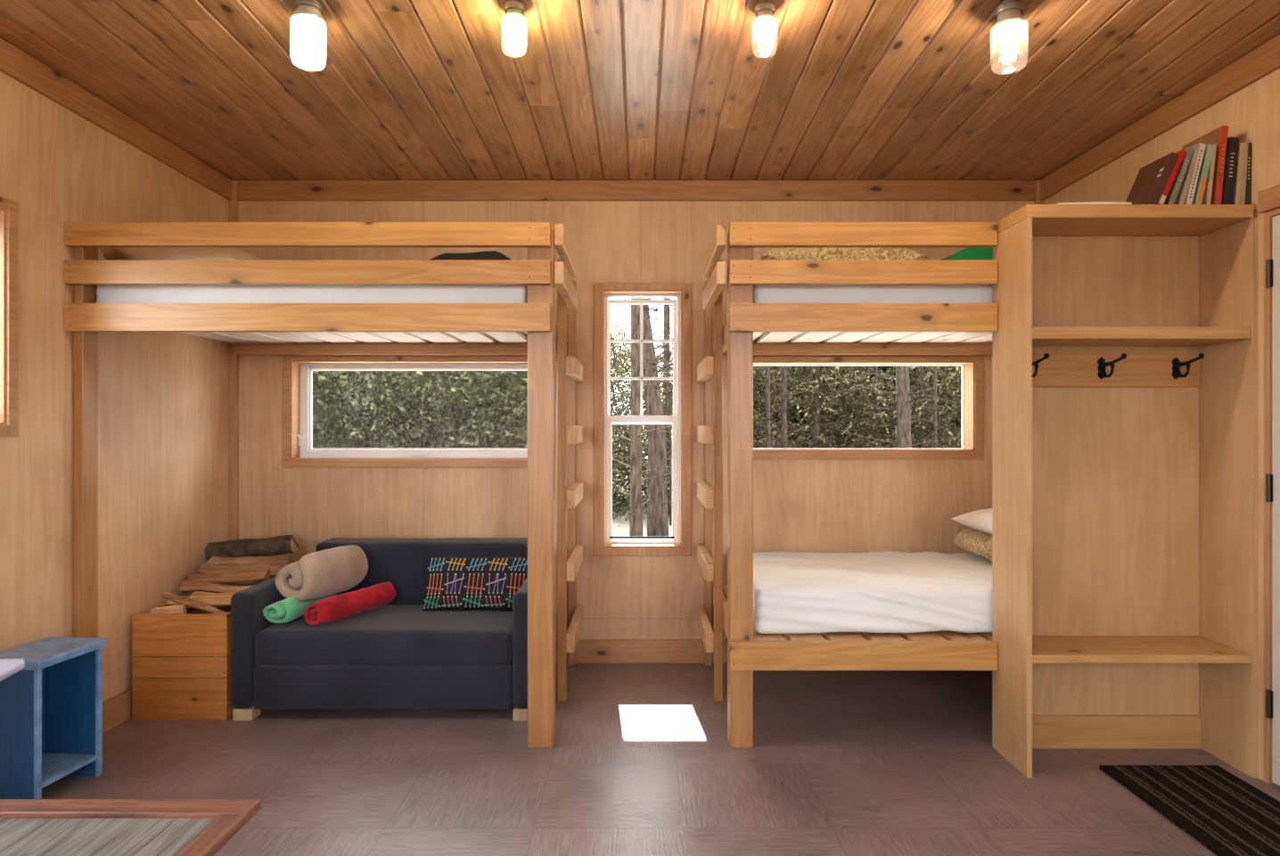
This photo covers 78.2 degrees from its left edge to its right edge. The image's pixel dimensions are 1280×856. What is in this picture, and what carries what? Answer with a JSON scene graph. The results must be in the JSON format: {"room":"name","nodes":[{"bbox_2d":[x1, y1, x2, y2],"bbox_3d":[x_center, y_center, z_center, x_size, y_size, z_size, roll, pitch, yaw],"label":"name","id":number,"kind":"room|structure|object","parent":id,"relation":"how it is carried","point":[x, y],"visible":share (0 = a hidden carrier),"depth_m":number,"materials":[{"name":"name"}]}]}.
{"room":"cabin bunk room","nodes":[
{"label":"cabin bunk room","id":0,"kind":"room"},
{"bbox_2d":[0,71,229,701],"bbox_3d":[-2.239,-0.135,1.250,0.130,2.850,5.508,0,0,2],"label":"wall","id":1,"kind":"structure","parent":0,"point":[163,397],"depth_m":3.12,"materials":[{"name":"brown wood"}]},
{"bbox_2d":[0,196,17,436],"bbox_3d":[-2.200,-0.368,2.044,0.141,0.793,1.260,0,0,2],"label":"window","id":2,"kind":"structure","parent":1,"relation":"in","point":[8,208],"depth_m":2.63,"materials":[{"name":"brown wood"}]},
{"bbox_2d":[0,37,231,200],"bbox_3d":[-2.165,-1.271,1.260,0.018,0.245,5.483,0,0,2],"label":"trim","id":3,"kind":"structure","parent":1,"relation":"attached to","point":[14,62],"depth_m":3.07,"materials":[{"name":"brown wood"}]},
{"bbox_2d":[102,687,132,732],"bbox_3d":[-2.166,1.131,1.240,0.016,0.118,5.484,0,0,2],"label":"baseboard","id":4,"kind":"structure","parent":1,"relation":"attached to","point":[118,709],"depth_m":3.15,"materials":[{"name":"brown wood"}]},
{"bbox_2d":[238,177,1034,639],"bbox_3d":[0.000,-0.135,4.065,4.800,2.850,0.130,0,0,0],"label":"wall","id":5,"kind":"structure","parent":0,"point":[813,505],"depth_m":4.00,"materials":[{"name":"brown wood"}]},
{"bbox_2d":[229,180,238,540],"bbox_3d":[-2.055,-0.089,3.987,0.040,2.322,0.024,0,0,0],"label":"trim","id":6,"kind":"structure","parent":5,"relation":"attached to","point":[233,204],"depth_m":3.98,"materials":[{"name":"brown wood"}]},
{"bbox_2d":[282,355,527,467],"bbox_3d":[-1.145,-0.082,4.054,1.327,0.565,0.141,0,0,0],"label":"window","id":7,"kind":"structure","parent":5,"relation":"in","point":[298,450],"depth_m":4.06,"materials":[{"name":"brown wood"}]},
{"bbox_2d":[237,180,1036,200],"bbox_3d":[-0.019,-1.202,3.991,4.071,0.100,0.018,0,0,0],"label":"trim","id":8,"kind":"structure","parent":5,"relation":"attached to","point":[247,190],"depth_m":3.98,"materials":[{"name":"brown wood"}]},
{"bbox_2d":[593,283,691,556],"bbox_3d":[0.013,-0.042,4.054,0.497,1.379,0.141,0,0,0],"label":"window","id":9,"kind":"structure","parent":5,"relation":"in","point":[679,544],"depth_m":3.99,"materials":[{"name":"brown wood"}]},
{"bbox_2d":[555,639,867,663],"bbox_3d":[-0.036,1.131,3.992,4.073,0.118,0.016,0,0,0],"label":"baseboard","id":10,"kind":"structure","parent":5,"relation":"attached to","point":[587,651],"depth_m":3.98,"materials":[{"name":"brown wood"}]},
{"bbox_2d":[753,355,984,459],"bbox_3d":[1.107,-0.102,4.054,1.265,0.523,0.141,0,0,0],"label":"window","id":11,"kind":"structure","parent":5,"relation":"in","point":[972,366],"depth_m":3.98,"materials":[{"name":"brown wood"}]},
{"bbox_2d":[1034,180,1042,204],"bbox_3d":[2.018,-0.030,3.987,0.035,2.440,0.024,0,0,0],"label":"trim","id":12,"kind":"structure","parent":5,"relation":"attached to","point":[1037,201],"depth_m":3.98,"materials":[{"name":"brown wood"}]},
{"bbox_2d":[0,0,1279,180],"bbox_3d":[0.006,-1.384,1.260,5.013,0.269,5.720,0,0,0],"label":"ceiling","id":13,"kind":"structure","parent":0,"point":[405,89],"depth_m":2.89,"materials":[{"name":"brown wood"}]},
{"bbox_2d":[290,0,326,71],"bbox_3d":[-1.010,-1.199,2.400,0.100,0.191,0.100,0,0,0],"label":"light","id":14,"kind":"object","parent":13,"relation":"attached to","point":[307,24],"visible":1,"depth_m":2.36,"materials":[{"name":"glass"}]},
{"bbox_2d":[501,0,526,57],"bbox_3d":[-0.383,-1.218,2.400,0.076,0.153,0.076,0,0,0],"label":"light","id":15,"kind":"object","parent":13,"relation":"attached to","point":[513,9],"visible":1,"depth_m":2.38,"materials":[{"name":"glass"}]},
{"bbox_2d":[503,7,525,24],"bbox_3d":[-0.383,-1.262,2.400,0.064,0.041,0.064,0,0,0],"label":"socket","id":16,"kind":"object","parent":15,"relation":"attached to","point":[513,14],"depth_m":2.39,"materials":[{"name":"ceramic"}]},
{"bbox_2d":[752,0,777,57],"bbox_3d":[0.380,-1.216,2.400,0.076,0.156,0.076,0,0,0],"label":"light","id":17,"kind":"object","parent":13,"relation":"attached to","point":[765,10],"visible":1,"depth_m":2.38,"materials":[{"name":"glass"}]},
{"bbox_2d":[754,8,775,25],"bbox_3d":[0.380,-1.258,2.400,0.064,0.039,0.064,0,0,0],"label":"socket","id":18,"kind":"object","parent":17,"relation":"attached to","point":[764,16],"depth_m":2.39,"materials":[{"name":"ceramic"}]},
{"bbox_2d":[990,0,1027,74],"bbox_3d":[1.124,-1.193,2.400,0.104,0.202,0.104,0,0,0],"label":"light","id":19,"kind":"object","parent":13,"relation":"attached to","point":[1008,14],"visible":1,"depth_m":2.38,"materials":[{"name":"glass"}]},
{"bbox_2d":[993,8,1025,36],"bbox_3d":[1.124,-1.244,2.400,0.087,0.061,0.087,0,0,0],"label":"socket","id":20,"kind":"object","parent":19,"relation":"attached to","point":[1008,20],"depth_m":2.38,"materials":[{"name":"ceramic"}]},
{"bbox_2d":[41,663,1279,855],"bbox_3d":[0.000,1.250,1.240,5.000,0.120,5.780,0,0,0],"label":"floor","id":21,"kind":"structure","parent":0,"point":[641,761],"depth_m":2.69,"materials":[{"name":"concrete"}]},
{"bbox_2d":[0,657,24,681],"bbox_3d":[-1.765,0.900,1.900,0.380,0.581,0.320,0,0,-14],"label":"side table","id":22,"kind":"object","parent":21,"relation":"on","point":[8,667],"visible":1,"depth_m":2.02,"materials":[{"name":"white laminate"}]},
{"bbox_2d":[0,636,107,798],"bbox_3d":[-1.954,0.957,2.584,0.218,0.467,0.280,0,0,6],"label":"side table","id":23,"kind":"object","parent":21,"relation":"on","point":[51,709],"visible":0.9,"depth_m":2.62,"materials":[{"name":"blue paint"}]},
{"bbox_2d":[41,752,97,787],"bbox_3d":[-1.956,1.121,2.585,0.195,0.014,0.223,0,0,6],"label":"shelf","id":24,"kind":"object","parent":23,"relation":"attached to","point":[55,766],"depth_m":2.62,"materials":[{"name":"blue paint"}]},
{"bbox_2d":[0,798,261,855],"bbox_3d":[-1.141,0.998,1.206,0.638,0.385,1.012,0,0,0],"label":"coffee table","id":25,"kind":"object","parent":21,"relation":"on","point":[28,826],"visible":1,"depth_m":1.61,"materials":[{"name":"red wood"}]},
{"bbox_2d":[132,594,234,720],"bbox_3d":[-1.874,0.975,3.553,0.384,0.429,0.694,0,0,0],"label":"crate","id":26,"kind":"object","parent":21,"relation":"on","point":[182,661],"visible":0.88,"depth_m":3.21,"materials":[{"name":"brown wood"}]},
{"bbox_2d":[150,604,187,613],"bbox_3d":[-1.951,0.756,3.267,0.122,0.051,0.050,0,0,-12],"label":"log","id":27,"kind":"object","parent":26,"relation":"in","point":[176,608],"visible":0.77,"depth_m":3.25,"materials":[{"name":"brown wood"}]},
{"bbox_2d":[166,595,189,605],"bbox_3d":[-1.966,0.746,3.417,0.142,0.054,0.050,0,0,-23],"label":"log","id":28,"kind":"object","parent":26,"relation":"in","point":[169,602],"visible":0.24,"depth_m":3.38,"materials":[{"name":"brown wood"}]},
{"bbox_2d":[161,590,227,613],"bbox_3d":[-1.851,0.737,3.282,0.328,0.104,0.040,0,0,15],"label":"log","id":29,"kind":"object","parent":26,"relation":"in","point":[169,595],"visible":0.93,"depth_m":3.27,"materials":[{"name":"brown wood"}]},
{"bbox_2d":[189,608,230,613],"bbox_3d":[-1.871,0.868,3.557,0.319,0.090,0.119,0,0,0],"label":"log","id":30,"kind":"object","parent":26,"relation":"in","point":[198,611],"visible":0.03,"depth_m":3.57,"materials":[{"name":"brown wood"}]},
{"bbox_2d":[188,584,254,607],"bbox_3d":[-1.865,0.761,3.584,0.332,0.118,0.111,0,0,0],"label":"log","id":31,"kind":"object","parent":30,"relation":"on","point":[189,593],"visible":0.07,"depth_m":3.57,"materials":[{"name":"brown wood"}]},
{"bbox_2d":[180,567,270,585],"bbox_3d":[-1.868,0.679,3.556,0.363,0.082,0.106,0,0,-6],"label":"log","id":32,"kind":"object","parent":31,"relation":"on","point":[258,575],"visible":0.77,"depth_m":3.54,"materials":[{"name":"brown wood"}]},
{"bbox_2d":[196,563,284,578],"bbox_3d":[-1.840,0.662,3.640,0.382,0.071,0.092,0,0,0],"label":"log","id":33,"kind":"object","parent":31,"relation":"on","point":[204,568],"visible":0.48,"depth_m":3.63,"materials":[{"name":"brown wood"}]},
{"bbox_2d":[188,590,236,607],"bbox_3d":[-1.805,0.742,3.400,0.238,0.075,0.090,0,0,-6],"label":"log","id":34,"kind":"object","parent":26,"relation":"in","point":[213,599],"visible":0.49,"depth_m":3.36,"materials":[{"name":"brown wood"}]},
{"bbox_2d":[179,582,252,592],"bbox_3d":[-1.850,0.711,3.476,0.332,0.060,0.068,0,0,-2],"label":"log","id":35,"kind":"object","parent":26,"relation":"in","point":[214,587],"visible":0.69,"depth_m":3.45,"materials":[{"name":"brown wood"}]},
{"bbox_2d":[237,582,260,584],"bbox_3d":[-1.865,0.757,3.725,0.342,0.080,0.128,0,0,0],"label":"log","id":36,"kind":"object","parent":26,"relation":"in","point":[257,582],"visible":0.02,"depth_m":3.66,"materials":[{"name":"brown wood"}]},
{"bbox_2d":[207,554,295,566],"bbox_3d":[-1.840,0.643,3.740,0.372,0.084,0.097,0,0,-2],"label":"log","id":37,"kind":"object","parent":36,"relation":"on","point":[282,560],"visible":0.51,"depth_m":3.70,"materials":[{"name":"brown wood"}]},
{"bbox_2d":[205,534,298,560],"bbox_3d":[-1.862,0.576,3.787,0.407,0.123,0.109,0,0,0],"label":"log","id":38,"kind":"object","parent":37,"relation":"on","point":[284,544],"visible":0.92,"depth_m":3.75,"materials":[{"name":"brown wood"}]},
{"bbox_2d":[64,221,583,747],"bbox_3d":[-1.199,0.214,3.436,1.829,1.952,1.094,0,0,0],"label":"bunk","id":39,"kind":"object","parent":21,"relation":"on","point":[247,325],"visible":1,"depth_m":2.92,"materials":[{"name":"brown wood"}]},
{"bbox_2d":[96,285,527,336],"bbox_3d":[-1.244,-0.525,3.452,1.642,0.156,0.969,0,0,0],"label":"mattress","id":40,"kind":"object","parent":39,"relation":"on","point":[104,293],"visible":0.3,"depth_m":2.97,"materials":[{"name":"white fabric"}]},
{"bbox_2d":[114,247,262,260],"bbox_3d":[-1.830,-0.680,3.370,0.478,0.208,0.600,0,0,-3],"label":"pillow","id":41,"kind":"object","parent":40,"relation":"on","point":[130,253],"visible":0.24,"depth_m":3.09,"materials":[{"name":"beige fabric"}]},
{"bbox_2d":[428,250,511,260],"bbox_3d":[-0.670,-0.655,3.300,0.380,0.103,0.400,0,0,0],"label":"folded blanket","id":42,"kind":"object","parent":40,"relation":"on","point":[492,255],"visible":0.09,"depth_m":3.10,"materials":[{"name":"black fabric"}]},
{"bbox_2d":[230,537,527,720],"bbox_3d":[-1.046,0.864,3.560,1.246,0.652,0.742,0,0,0],"label":"sofa","id":43,"kind":"object","parent":21,"relation":"on","point":[397,654],"visible":0.72,"depth_m":3.20,"materials":[{"name":"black fabric"}]},
{"bbox_2d":[262,593,336,623],"bbox_3d":[-1.469,0.762,3.409,0.148,0.106,0.347,0,0,12],"label":"rolled blanket","id":44,"kind":"object","parent":43,"relation":"on","point":[289,609],"visible":0.64,"depth_m":3.27,"materials":[{"name":"green fabric"}]},
{"bbox_2d":[275,544,368,600],"bbox_3d":[-1.396,0.636,3.479,0.217,0.214,0.374,0,0,21],"label":"rolled blanket","id":45,"kind":"object","parent":44,"relation":"on","point":[325,572],"visible":1,"depth_m":3.36,"materials":[{"name":"beige fabric"}]},
{"bbox_2d":[303,582,396,624],"bbox_3d":[-1.250,0.756,3.419,0.123,0.116,0.452,0,0,24],"label":"rolled blanket","id":46,"kind":"object","parent":43,"relation":"on","point":[344,605],"visible":1,"depth_m":3.34,"materials":[{"name":"red fabric"}]},
{"bbox_2d":[254,604,512,665],"bbox_3d":[-1.047,0.897,3.445,1.048,0.148,0.502,0,0,0],"label":"seat cushion","id":47,"kind":"object","parent":43,"relation":"on","point":[387,635],"depth_m":3.20,"materials":[{"name":"grey fabric"}]},
{"bbox_2d":[422,555,527,610],"bbox_3d":[-0.722,0.708,3.595,0.524,0.244,0.160,0,0,0],"label":"throw cushion","id":48,"kind":"object","parent":43,"relation":"on","point":[455,583],"visible":0.88,"depth_m":3.54,"materials":[{"name":"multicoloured fabric"}]},
{"bbox_2d":[697,221,997,747],"bbox_3d":[1.142,0.214,3.436,1.712,1.952,1.094,0,0,0],"label":"bunk","id":49,"kind":"object","parent":21,"relation":"on","point":[872,325],"visible":0.88,"depth_m":2.92,"materials":[{"name":"brown wood"}]},
{"bbox_2d":[726,285,992,336],"bbox_3d":[1.206,-0.525,3.457,1.557,0.156,0.955,0,0,0],"label":"mattress","id":50,"kind":"object","parent":49,"relation":"on","point":[761,293],"visible":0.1,"depth_m":2.98,"materials":[{"name":"white fabric"}]},
{"bbox_2d":[758,247,927,260],"bbox_3d":[0.800,-0.677,3.340,0.660,0.192,0.480,0,0,-2],"label":"pillow","id":51,"kind":"object","parent":50,"relation":"on","point":[774,253],"visible":0.29,"depth_m":3.12,"materials":[{"name":"beige fabric"}]},
{"bbox_2d":[940,247,992,260],"bbox_3d":[1.480,-0.677,3.300,0.560,0.141,0.400,0,0,0],"label":"pillow","id":52,"kind":"object","parent":50,"relation":"on","point":[968,253],"visible":0.09,"depth_m":3.10,"materials":[{"name":"fabric"}]},
{"bbox_2d":[753,550,992,633],"bbox_3d":[1.214,0.693,3.453,1.559,0.183,0.959,0,0,0],"label":"mattress","id":53,"kind":"object","parent":49,"relation":"on","point":[881,591],"visible":0.55,"depth_m":2.99,"materials":[{"name":"white fabric"}]},
{"bbox_2d":[953,527,992,561],"bbox_3d":[1.826,0.542,3.659,0.615,0.135,0.412,0,0,0],"label":"pillow","id":54,"kind":"object","parent":53,"relation":"on","point":[976,542],"visible":0.27,"depth_m":3.61,"materials":[{"name":"beige fabric"}]},
{"bbox_2d":[951,508,992,533],"bbox_3d":[1.815,0.425,3.620,0.599,0.137,0.420,0,0,-3],"label":"pillow","id":55,"kind":"object","parent":54,"relation":"on","point":[980,520],"visible":0.24,"depth_m":3.63,"materials":[{"name":"white fabric"}]},
{"bbox_2d":[992,204,1258,778],"bbox_3d":[1.709,0.214,2.812,0.787,1.951,0.265,0,0,0],"label":"shelf unit","id":56,"kind":"object","parent":21,"relation":"on","point":[1125,520],"visible":0.93,"depth_m":2.92,"materials":[{"name":"brown wood"}]},
{"bbox_2d":[1057,201,1132,204],"bbox_3d":[1.565,-0.770,2.800,0.256,0.017,0.180,0,0,0],"label":"magazine","id":57,"kind":"object","parent":56,"relation":"on","point":[1097,202],"visible":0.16,"depth_m":2.71,"materials":[{"name":"paper"}]},
{"bbox_2d":[1032,352,1204,386],"bbox_3d":[1.708,-0.214,2.864,0.740,0.124,0.142,0,0,0],"label":"coat rack","id":58,"kind":"object","parent":56,"relation":"attached to","point":[1048,369],"visible":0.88,"depth_m":2.92,"materials":[{"name":"brown wood"}]},
{"bbox_2d":[1125,151,1178,204],"bbox_3d":[1.801,-0.855,2.792,0.098,0.186,0.175,0,0,0],"label":"book","id":59,"kind":"object","parent":56,"relation":"on","point":[1151,180],"visible":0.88,"depth_m":2.75,"materials":[{"name":"paper"}]},
{"bbox_2d":[1157,149,1186,204],"bbox_3d":[1.828,-0.859,2.790,0.098,0.194,0.171,0,0,0],"label":"book","id":60,"kind":"object","parent":56,"relation":"on","point":[1181,153],"visible":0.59,"depth_m":2.71,"materials":[{"name":"paper"}]},
{"bbox_2d":[1164,146,1194,204],"bbox_3d":[1.860,-0.865,2.787,0.089,0.205,0.166,0,0,0],"label":"book","id":61,"kind":"object","parent":56,"relation":"on","point":[1173,192],"visible":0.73,"depth_m":2.71,"materials":[{"name":"paper"}]},
{"bbox_2d":[1174,143,1200,204],"bbox_3d":[1.889,-0.869,2.785,0.073,0.213,0.160,0,0,0],"label":"book","id":62,"kind":"object","parent":56,"relation":"on","point":[1180,199],"visible":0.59,"depth_m":2.71,"materials":[{"name":"beige paper"}]},
{"bbox_2d":[1183,142,1206,204],"bbox_3d":[1.908,-0.870,2.787,0.069,0.217,0.166,0,0,0],"label":"book","id":63,"kind":"object","parent":56,"relation":"on","point":[1190,194],"visible":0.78,"depth_m":2.71,"materials":[{"name":"paper"}]},
{"bbox_2d":[1191,143,1214,204],"bbox_3d":[1.940,-0.869,2.785,0.065,0.213,0.161,0,0,0],"label":"book","id":64,"kind":"object","parent":56,"relation":"on","point":[1200,188],"visible":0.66,"depth_m":2.71,"materials":[{"name":"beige paper"}]},
{"bbox_2d":[1197,177,1206,203],"bbox_3d":[1.928,-0.816,2.705,0.034,0.088,0.001,0,0,0],"label":"art","id":65,"kind":"object","parent":64,"relation":"attached to","point":[1202,181],"depth_m":2.70,"materials":[{"name":"orange paper"}]},
{"bbox_2d":[1181,125,1228,204],"bbox_3d":[1.997,-0.900,2.805,0.047,0.277,0.201,0,0,0],"label":"book","id":66,"kind":"object","parent":56,"relation":"on","point":[1218,136],"visible":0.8,"depth_m":2.71,"materials":[{"name":"orange paper"}]},
{"bbox_2d":[1201,144,1216,204],"bbox_3d":[1.963,-0.868,2.785,0.034,0.212,0.160,0,0,0],"label":"book","id":67,"kind":"object","parent":56,"relation":"on","point":[1207,196],"visible":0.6,"depth_m":2.71,"materials":[{"name":"beige paper"}]},
{"bbox_2d":[1221,137,1238,204],"bbox_3d":[2.029,-0.881,2.790,0.056,0.238,0.171,0,0,0],"label":"book","id":68,"kind":"object","parent":56,"relation":"on","point":[1232,144],"visible":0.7,"depth_m":2.71,"materials":[{"name":"paper"}]},
{"bbox_2d":[1232,142,1244,204],"bbox_3d":[2.060,-0.871,2.785,0.032,0.218,0.160,0,0,0],"label":"book","id":69,"kind":"object","parent":56,"relation":"on","point":[1241,145],"visible":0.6,"depth_m":2.71,"materials":[{"name":"beige paper"}]},
{"bbox_2d":[1239,142,1248,204],"bbox_3d":[2.075,-0.871,2.785,0.031,0.218,0.160,0,0,0],"label":"book","id":70,"kind":"object","parent":56,"relation":"on","point":[1245,160],"visible":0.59,"depth_m":2.71,"materials":[{"name":"paper"}]},
{"bbox_2d":[1244,142,1252,204],"bbox_3d":[2.090,-0.871,2.787,0.023,0.218,0.166,0,0,0],"label":"book","id":71,"kind":"object","parent":56,"relation":"on","point":[1250,144],"visible":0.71,"depth_m":2.71,"materials":[{"name":"paper"}]},
{"bbox_2d":[1099,764,1279,855],"bbox_3d":[1.812,1.183,2.310,0.419,0.012,0.892,0,0,0],"label":"doormat","id":72,"kind":"object","parent":21,"relation":"on","point":[1225,813],"visible":1,"depth_m":2.47,"materials":[{"name":"black rubber"}]},
{"bbox_2d":[1042,67,1279,780],"bbox_3d":[2.241,-0.135,1.250,0.130,2.850,5.514,0,0,-3],"label":"wall","id":73,"kind":"structure","parent":0,"point":[1251,114],"depth_m":2.70,"materials":[{"name":"brown wood"}]},
{"bbox_2d":[1040,33,1279,200],"bbox_3d":[2.167,-1.271,1.260,0.018,0.245,5.487,0,0,-3],"label":"trim","id":74,"kind":"structure","parent":73,"relation":"attached to","point":[1264,60],"depth_m":3.06,"materials":[{"name":"brown wood"}]},
{"bbox_2d":[1257,184,1279,785],"bbox_3d":[2.166,0.196,2.217,0.199,1.988,0.895,0,0,0],"label":"door","id":75,"kind":"structure","parent":73,"relation":"in","point":[1268,199],"depth_m":2.62,"materials":[{"name":"paint"}]},
{"label":"outside","id":76,"kind":"structure","parent":0,"visible":0},
{"bbox_2d":[612,425,791,535],"bbox_3d":[0.000,0.392,25.000,140.000,2.236,130.000,0,0,0],"label":"ground","id":77,"kind":"structure","parent":76,"point":[623,529],"depth_m":10.93,"materials":[{"name":"white snow"}]},
{"bbox_2d":[312,370,527,448],"bbox_3d":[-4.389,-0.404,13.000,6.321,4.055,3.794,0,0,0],"label":"thicket","id":78,"kind":"object","parent":77,"relation":"on","point":[471,388],"visible":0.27,"depth_m":11.97,"materials":[{"name":"green plant"}]},
{"bbox_2d":[521,315,754,520],"bbox_3d":[-0.005,-0.231,13.002,3.420,3.443,4.444,0,0,0],"label":"thicket","id":79,"kind":"object","parent":77,"relation":"on","point":[618,448],"visible":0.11,"depth_m":11.66,"materials":[{"name":"green plant"}]},
{"bbox_2d":[610,303,667,489],"bbox_3d":[-0.394,-0.517,10.279,1.908,3.935,1.448,0,0,-31],"label":"sapling","id":80,"kind":"object","parent":77,"relation":"on","point":[611,305],"visible":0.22,"depth_m":10.26,"materials":[{"name":"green plant"}]},
{"bbox_2d":[610,297,672,535],"bbox_3d":[-0.101,-4.913,8.367,2.279,13.019,2.146,0,0,38],"label":"tree","id":81,"kind":"object","parent":77,"relation":"on","point":[635,508],"visible":0.44,"depth_m":8.35,"materials":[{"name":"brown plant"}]},
{"bbox_2d":[610,297,676,535],"bbox_3d":[0.156,-5.464,9.076,2.407,14.083,2.408,0,0,22],"label":"tree","id":82,"kind":"object","parent":77,"relation":"on","point":[657,488],"visible":0.31,"depth_m":9.13,"materials":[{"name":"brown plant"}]},
{"bbox_2d":[611,297,676,514],"bbox_3d":[0.411,-5.007,12.070,2.034,13.019,2.326,0,0,-21],"label":"tree","id":83,"kind":"object","parent":77,"relation":"on","point":[666,335],"visible":0.15,"depth_m":11.96,"materials":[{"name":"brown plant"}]},
{"bbox_2d":[618,297,675,525],"bbox_3d":[0.504,-0.510,10.798,1.743,3.887,1.597,0,0,-21],"label":"sapling","id":84,"kind":"object","parent":77,"relation":"on","point":[668,326],"visible":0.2,"depth_m":10.79,"materials":[{"name":"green plant"}]},
{"bbox_2d":[753,365,812,448],"bbox_3d":[1.987,-3.127,12.486,1.424,9.113,1.628,0,0,40],"label":"tree","id":85,"kind":"object","parent":77,"relation":"on","point":[767,443],"visible":0.09,"depth_m":12.47,"materials":[{"name":"grey plant"}]},
{"bbox_2d":[753,365,853,448],"bbox_3d":[2.369,-4.402,12.936,1.831,11.717,2.093,0,0,-23],"label":"tree","id":86,"kind":"object","parent":77,"relation":"on","point":[783,431],"visible":0.15,"depth_m":12.96,"materials":[{"name":"grey plant"}]},
{"bbox_2d":[763,365,884,448],"bbox_3d":[3.187,-4.428,13.959,2.093,11.717,1.831,0,0,4],"label":"tree","id":87,"kind":"object","parent":77,"relation":"on","point":[816,375],"visible":0.06,"depth_m":13.95,"materials":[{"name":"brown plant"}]},
{"bbox_2d":[806,365,854,447],"bbox_3d":[3.864,-3.836,15.461,1.717,10.415,1.823,0,0,19],"label":"tree","id":88,"kind":"object","parent":77,"relation":"on","point":[835,406],"visible":0.02,"depth_m":15.46,"materials":[{"name":"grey plant"}]},
{"bbox_2d":[753,365,961,448],"bbox_3d":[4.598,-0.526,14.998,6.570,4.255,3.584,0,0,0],"label":"thicket","id":89,"kind":"object","parent":77,"relation":"on","point":[856,411],"visible":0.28,"depth_m":14.20,"materials":[{"name":"green plant"}]},
{"bbox_2d":[835,365,918,448],"bbox_3d":[4.237,-2.535,14.015,1.288,7.811,1.367,0,0,-44],"label":"tree","id":90,"kind":"object","parent":77,"relation":"on","point":[876,411],"visible":0.05,"depth_m":13.98,"materials":[{"name":"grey plant"}]},
{"bbox_2d":[824,365,961,448],"bbox_3d":[3.852,-5.208,11.992,2.144,13.405,2.399,0,0,16],"label":"tree","id":91,"kind":"object","parent":77,"relation":"on","point":[903,413],"visible":0.3,"depth_m":11.94,"materials":[{"name":"grey plant"}]},
{"bbox_2d":[883,365,959,448],"bbox_3d":[4.979,-2.851,14.023,1.512,8.462,1.322,0,0,-5],"label":"tree","id":92,"kind":"object","parent":77,"relation":"on","point":[921,366],"visible":0.11,"depth_m":13.98,"materials":[{"name":"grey plant"}]},
{"bbox_2d":[914,365,961,448],"bbox_3d":[4.852,-1.878,12.980,1.017,6.509,1.163,0,0,22],"label":"tree","id":93,"kind":"object","parent":77,"relation":"on","point":[935,444],"visible":0.09,"depth_m":12.98,"materials":[{"name":"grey plant"}]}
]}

